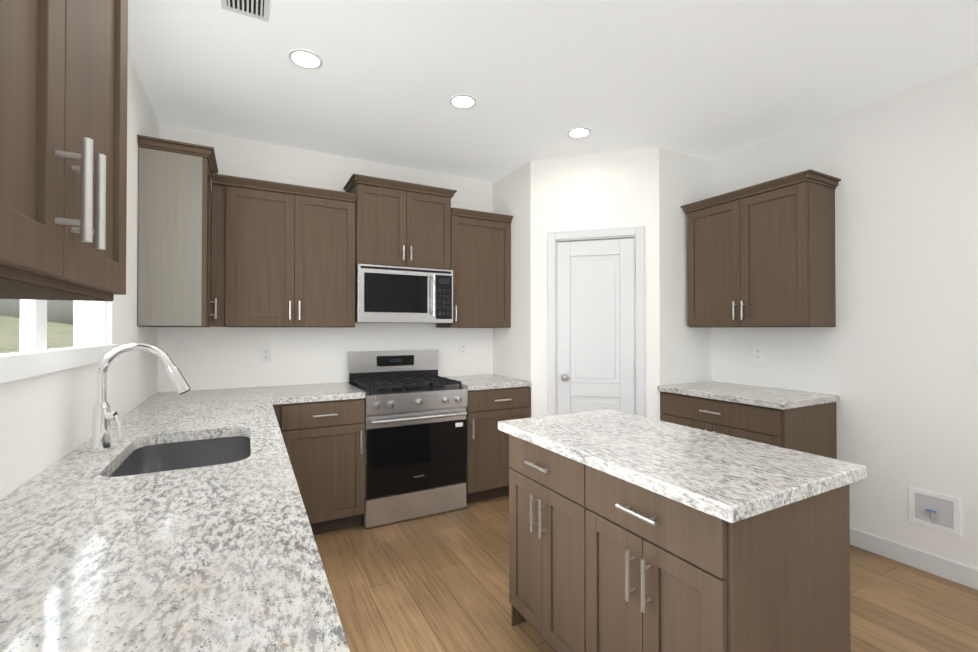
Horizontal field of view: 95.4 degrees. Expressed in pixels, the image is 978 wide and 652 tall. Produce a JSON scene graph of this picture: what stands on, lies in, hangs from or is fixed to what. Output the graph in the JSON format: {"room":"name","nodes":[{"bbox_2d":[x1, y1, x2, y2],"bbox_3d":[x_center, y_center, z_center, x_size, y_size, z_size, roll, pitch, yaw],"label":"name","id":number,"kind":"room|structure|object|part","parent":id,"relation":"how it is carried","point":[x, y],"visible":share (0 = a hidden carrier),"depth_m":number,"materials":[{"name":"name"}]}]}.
{"room":"kitchen","nodes":[
{"label":"kitchen","id":0,"kind":"room"},
{"bbox_2d":[0,53,158,499],"bbox_3d":[-0.705,-0.020,0.037,0.130,2.740,6.900,0,-1,-28],"label":"wall","id":1,"kind":"structure","parent":0,"point":[45,421],"depth_m":1.71,"materials":[{"name":"paint"}]},
{"bbox_2d":[0,299,119,383],"bbox_3d":[-1.395,-0.330,1.371,0.128,0.937,1.420,0,-1,-28],"label":"window","id":2,"kind":"structure","parent":1,"relation":"in","point":[35,356],"depth_m":1.36,"materials":[{"name":"white plastic"}]},
{"bbox_2d":[0,0,127,300],"bbox_3d":[-0.693,-0.541,0.532,0.354,0.979,0.763,0,-1,-28],"label":"upper cabinet","id":3,"kind":"object","parent":1,"relation":"attached to","point":[63,135],"depth_m":0.59,"materials":[{"name":"brown wood"}]},
{"bbox_2d":[137,135,217,326],"bbox_3d":[-1.906,-0.513,2.780,0.354,1.037,0.672,0,-1,-28],"label":"upper cabinet","id":4,"kind":"object","parent":1,"relation":"attached to","point":[174,234],"visible":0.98,"depth_m":2.51,"materials":[{"name":"brown wood"}]},
{"bbox_2d":[157,124,492,392],"bbox_3d":[-0.491,0.013,3.999,4.010,2.740,0.130,0,-1,-28],"label":"wall","id":5,"kind":"structure","parent":0,"point":[206,358],"depth_m":3.41,"materials":[{"name":"paint"}]},
{"bbox_2d":[260,347,271,362],"bbox_3d":[-1.650,0.212,3.292,0.075,0.118,0.009,0,-1,-28],"label":"electrical outlet","id":6,"kind":"object","parent":5,"relation":"attached to","point":[265,354],"visible":1,"depth_m":3.29,"materials":[{"name":"white plastic"}]},
{"bbox_2d":[211,173,356,326],"bbox_3d":[-1.452,-0.480,3.197,0.906,0.977,0.371,0,-1,-28],"label":"upper cabinet","id":7,"kind":"object","parent":5,"relation":"attached to","point":[282,254],"visible":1,"depth_m":3.05,"materials":[{"name":"brown wood"}]},
{"bbox_2d":[343,174,456,269],"bbox_3d":[-0.714,-0.780,3.592,0.826,0.651,0.381,0,-1,-28],"label":"wall mount upper overmicrowave","id":8,"kind":"structure","parent":5,"relation":"attached to","point":[401,224],"depth_m":3.44,"materials":[{"name":"brown wood"}]},
{"bbox_2d":[355,264,452,322],"bbox_3d":[-0.699,-0.238,3.558,0.754,0.425,0.446,0,-1,-28],"label":"over-the-range microwave","id":9,"kind":"object","parent":5,"relation":"attached to","point":[390,294],"visible":1,"depth_m":3.40,"materials":[{"name":"silver metal"}]},
{"bbox_2d":[459,342,466,354],"bbox_3d":[-0.233,0.209,4.057,0.075,0.118,0.009,0,-1,-28],"label":"electrical outlet","id":10,"kind":"object","parent":5,"relation":"attached to","point":[462,348],"visible":1,"depth_m":4.05,"materials":[{"name":"white plastic"}]},
{"bbox_2d":[436,207,512,327],"bbox_3d":[-0.129,-0.474,3.911,0.572,0.977,0.371,0,-1,-28],"label":"upper cabinet","id":11,"kind":"object","parent":5,"relation":"attached to","point":[481,254],"visible":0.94,"depth_m":3.78,"materials":[{"name":"brown wood"}]},
{"bbox_2d":[493,161,530,406],"bbox_3d":[0.238,0.013,3.954,0.110,2.740,0.640,0,-1,-28],"label":"wall","id":12,"kind":"structure","parent":0,"point":[512,343],"depth_m":3.83,"materials":[{"name":"paint"}]},
{"bbox_2d":[128,0,977,182],"bbox_3d":[1.090,-1.423,0.944,4.140,0.080,7.030,0,-1,-28],"label":"ceiling","id":13,"kind":"structure","parent":0,"point":[710,80],"depth_m":2.39,"materials":[{"name":"paint"}]},
{"bbox_2d":[221,0,269,21],"bbox_3d":[-0.996,-1.371,1.820,0.180,0.008,0.315,0,-1,-28],"label":"ceiling vent","id":14,"kind":"object","parent":13,"relation":"in","point":[257,9],"visible":1,"depth_m":1.92,"materials":[{"name":"white metal"}]},
{"bbox_2d":[288,49,322,68],"bbox_3d":[-0.940,-1.368,2.285,0.164,0.005,0.164,0,-1,-28],"label":"recessed light","id":15,"kind":"object","parent":13,"relation":"in","point":[303,58],"visible":1,"depth_m":2.28,"materials":[{"name":"white plastic"}]},
{"bbox_2d":[450,94,476,108],"bbox_3d":[-0.157,-1.364,2.707,0.164,0.005,0.164,0,-1,-28],"label":"recessed light","id":16,"kind":"object","parent":13,"relation":"in","point":[462,101],"visible":1,"depth_m":2.70,"materials":[{"name":"white plastic"}]},
{"bbox_2d":[567,127,590,137],"bbox_3d":[0.635,-1.361,3.135,0.164,0.005,0.164,0,-1,-28],"label":"recessed light","id":17,"kind":"object","parent":13,"relation":"in","point":[580,132],"visible":1,"depth_m":3.13,"materials":[{"name":"white plastic"}]},
{"bbox_2d":[531,146,659,419],"bbox_3d":[0.831,0.010,3.557,0.990,2.740,0.110,0,-1,17],"label":"wall","id":18,"kind":"structure","parent":0,"point":[614,189],"depth_m":3.51,"materials":[{"name":"paint"}]},
{"bbox_2d":[547,226,644,416],"bbox_3d":[0.846,0.310,3.542,0.743,2.139,0.126,0,-1,17],"label":"door frame","id":19,"kind":"structure","parent":18,"relation":"attached to","point":[554,238],"depth_m":3.46,"materials":[{"name":"white wood"}]},
{"bbox_2d":[557,238,635,414],"bbox_3d":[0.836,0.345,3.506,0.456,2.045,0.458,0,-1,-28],"label":"pantry door","id":20,"kind":"structure","parent":18,"relation":"in","point":[596,369],"depth_m":3.51,"materials":[{"name":"white wood"}]},
{"bbox_3d":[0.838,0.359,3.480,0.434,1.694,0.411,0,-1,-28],"label":"knob","id":21,"kind":"part","parent":20,"relation":"part of","materials":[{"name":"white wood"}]},
{"bbox_2d":[314,495,977,651],"bbox_3d":[1.090,1.387,0.920,4.140,0.060,7.030,0,-1,-28],"label":"floor","id":22,"kind":"structure","parent":0,"point":[438,582],"depth_m":2.27,"materials":[{"name":"brown wood"}]},
{"bbox_2d":[273,398,364,534],"bbox_3d":[-1.227,0.932,3.124,0.567,0.888,0.686,0,-1,-28],"label":"base cabinet","id":23,"kind":"object","parent":22,"relation":"on","point":[324,441],"visible":0.65,"depth_m":2.89,"materials":[{"name":"brown wood"}]},
{"bbox_2d":[347,350,467,527],"bbox_3d":[-0.636,0.791,3.433,0.756,1.175,0.706,0,-1,-28],"label":"gas range","id":24,"kind":"object","parent":22,"relation":"on","point":[416,405],"visible":0.92,"depth_m":3.20,"materials":[{"name":"silver metal"}]},
{"bbox_2d":[466,386,530,503],"bbox_3d":[-0.052,0.937,3.758,0.571,0.888,0.686,0,-1,-28],"label":"base cabinet","id":25,"kind":"object","parent":22,"relation":"on","point":[487,458],"visible":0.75,"depth_m":3.46,"materials":[{"name":"brown wood"}]},
{"bbox_2d":[445,374,530,390],"bbox_3d":[-0.061,0.472,3.779,0.573,0.040,0.653,0,-1,-28],"label":"countertop","id":26,"kind":"structure","parent":25,"relation":"on","point":[480,382],"depth_m":3.61,"materials":[{"name":"stone"}]},
{"bbox_2d":[509,434,850,651],"bbox_3d":[0.588,0.920,1.698,0.643,0.888,1.064,0,-1,-28],"label":"base cabinet","id":27,"kind":"object","parent":22,"relation":"on","point":[600,561],"visible":0.92,"depth_m":1.33,"materials":[{"name":"brown wood"}]},
{"bbox_2d":[498,409,866,522],"bbox_3d":[0.603,0.454,1.708,0.673,0.040,1.127,0,-1,-28],"label":"countertop","id":28,"kind":"structure","parent":27,"relation":"on","point":[730,479],"depth_m":1.43,"materials":[{"name":"stone"}]},
{"bbox_2d":[660,392,836,458],"bbox_3d":[1.748,0.932,3.099,0.646,0.888,0.878,0,-1,-28],"label":"base cabinet","id":29,"kind":"object","parent":22,"relation":"on","point":[811,429],"visible":0.33,"depth_m":2.79,"materials":[{"name":"brown wood"}]},
{"bbox_2d":[658,381,839,409],"bbox_3d":[1.758,0.466,3.099,0.638,0.040,0.898,0,-1,-28],"label":"countertop","id":30,"kind":"structure","parent":29,"relation":"on","point":[778,398],"depth_m":2.93,"materials":[{"name":"stone"}]},
{"bbox_3d":[-0.801,0.914,1.039,0.652,0.888,4.766,0,-1,-28],"label":"base cabinet","id":31,"kind":"object","parent":22,"relation":"on","visible":0},
{"bbox_2d":[0,386,349,651],"bbox_3d":[-0.802,0.558,1.041,0.654,0.260,4.768,0,-1,-28],"label":"countertop","id":32,"kind":"structure","parent":31,"relation":"on","point":[174,521],"depth_m":0.87,"materials":[{"name":"stone"}]},
{"bbox_2d":[88,343,190,452],"bbox_3d":[-1.250,0.247,1.604,0.293,0.373,0.068,0,-1,-28],"label":"faucet","id":33,"kind":"object","parent":32,"relation":"on","point":[103,416],"visible":1,"depth_m":1.55,"materials":[{"name":"silver metal"}]},
{"bbox_2d":[109,436,249,476],"bbox_3d":[-1.076,0.584,1.593,0.426,0.219,0.626,0,-1,-28],"label":"sink basin","id":34,"kind":"object","parent":32,"relation":"in","point":[194,451],"depth_m":1.83,"materials":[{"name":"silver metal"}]},
{"bbox_2d":[272,382,364,404],"bbox_3d":[-1.235,0.466,3.143,0.568,0.040,0.658,0,-1,-28],"label":"countertop","id":35,"kind":"structure","parent":31,"relation":"on","point":[286,394],"depth_m":2.98,"materials":[{"name":"stone"}]},
{"bbox_2d":[659,147,711,392],"bbox_3d":[1.532,0.010,3.556,0.610,2.740,0.110,0,-1,-28],"label":"wall","id":36,"kind":"structure","parent":0,"point":[685,349],"depth_m":3.47,"materials":[{"name":"paint"}]},
{"bbox_2d":[711,63,977,568],"bbox_3d":[2.855,-0.004,1.884,0.130,2.740,6.770,0,-1,-28],"label":"wall","id":37,"kind":"structure","parent":0,"point":[889,358],"depth_m":2.61,"materials":[{"name":"paint"}]},
{"bbox_2d":[753,346,762,361],"bbox_3d":[2.003,0.210,3.314,0.009,0.118,0.075,0,-1,-28],"label":"electrical outlet","id":38,"kind":"object","parent":37,"relation":"attached to","point":[757,353],"visible":1,"depth_m":3.31,"materials":[{"name":"white plastic"}]},
{"bbox_2d":[680,169,840,326],"bbox_3d":[1.877,-0.466,3.167,0.371,0.949,0.920,0,-1,-28],"label":"upper cabinet","id":39,"kind":"object","parent":37,"relation":"attached to","point":[761,254],"depth_m":2.95,"materials":[{"name":"brown wood"}]},
{"bbox_2d":[850,527,977,589],"bbox_3d":[3.316,1.304,0.863,0.017,0.105,4.555,0,-1,-28],"label":"baseboard","id":40,"kind":"structure","parent":37,"relation":"attached to","point":[959,573],"depth_m":2.50,"materials":[{"name":"white wood"}]},
{"bbox_2d":[908,486,960,535],"bbox_3d":[2.447,1.020,2.456,0.036,0.200,0.210,0,-1,-28],"label":"outlet box","id":41,"kind":"object","parent":37,"relation":"attached to","point":[936,511],"visible":1,"depth_m":2.45,"materials":[{"name":"white plastic"}]},
{"label":"outside","id":42,"kind":"structure","parent":0,"visible":0},
{"bbox_2d":[0,316,72,353],"bbox_3d":[-15.921,-10.875,-2.912,29.100,25.600,110.000,0,-1,-28],"label":"hillside","id":43,"kind":"structure","parent":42,"point":[14,339],"depth_m":25.86,"materials":[{"name":"plant"}]}
]}

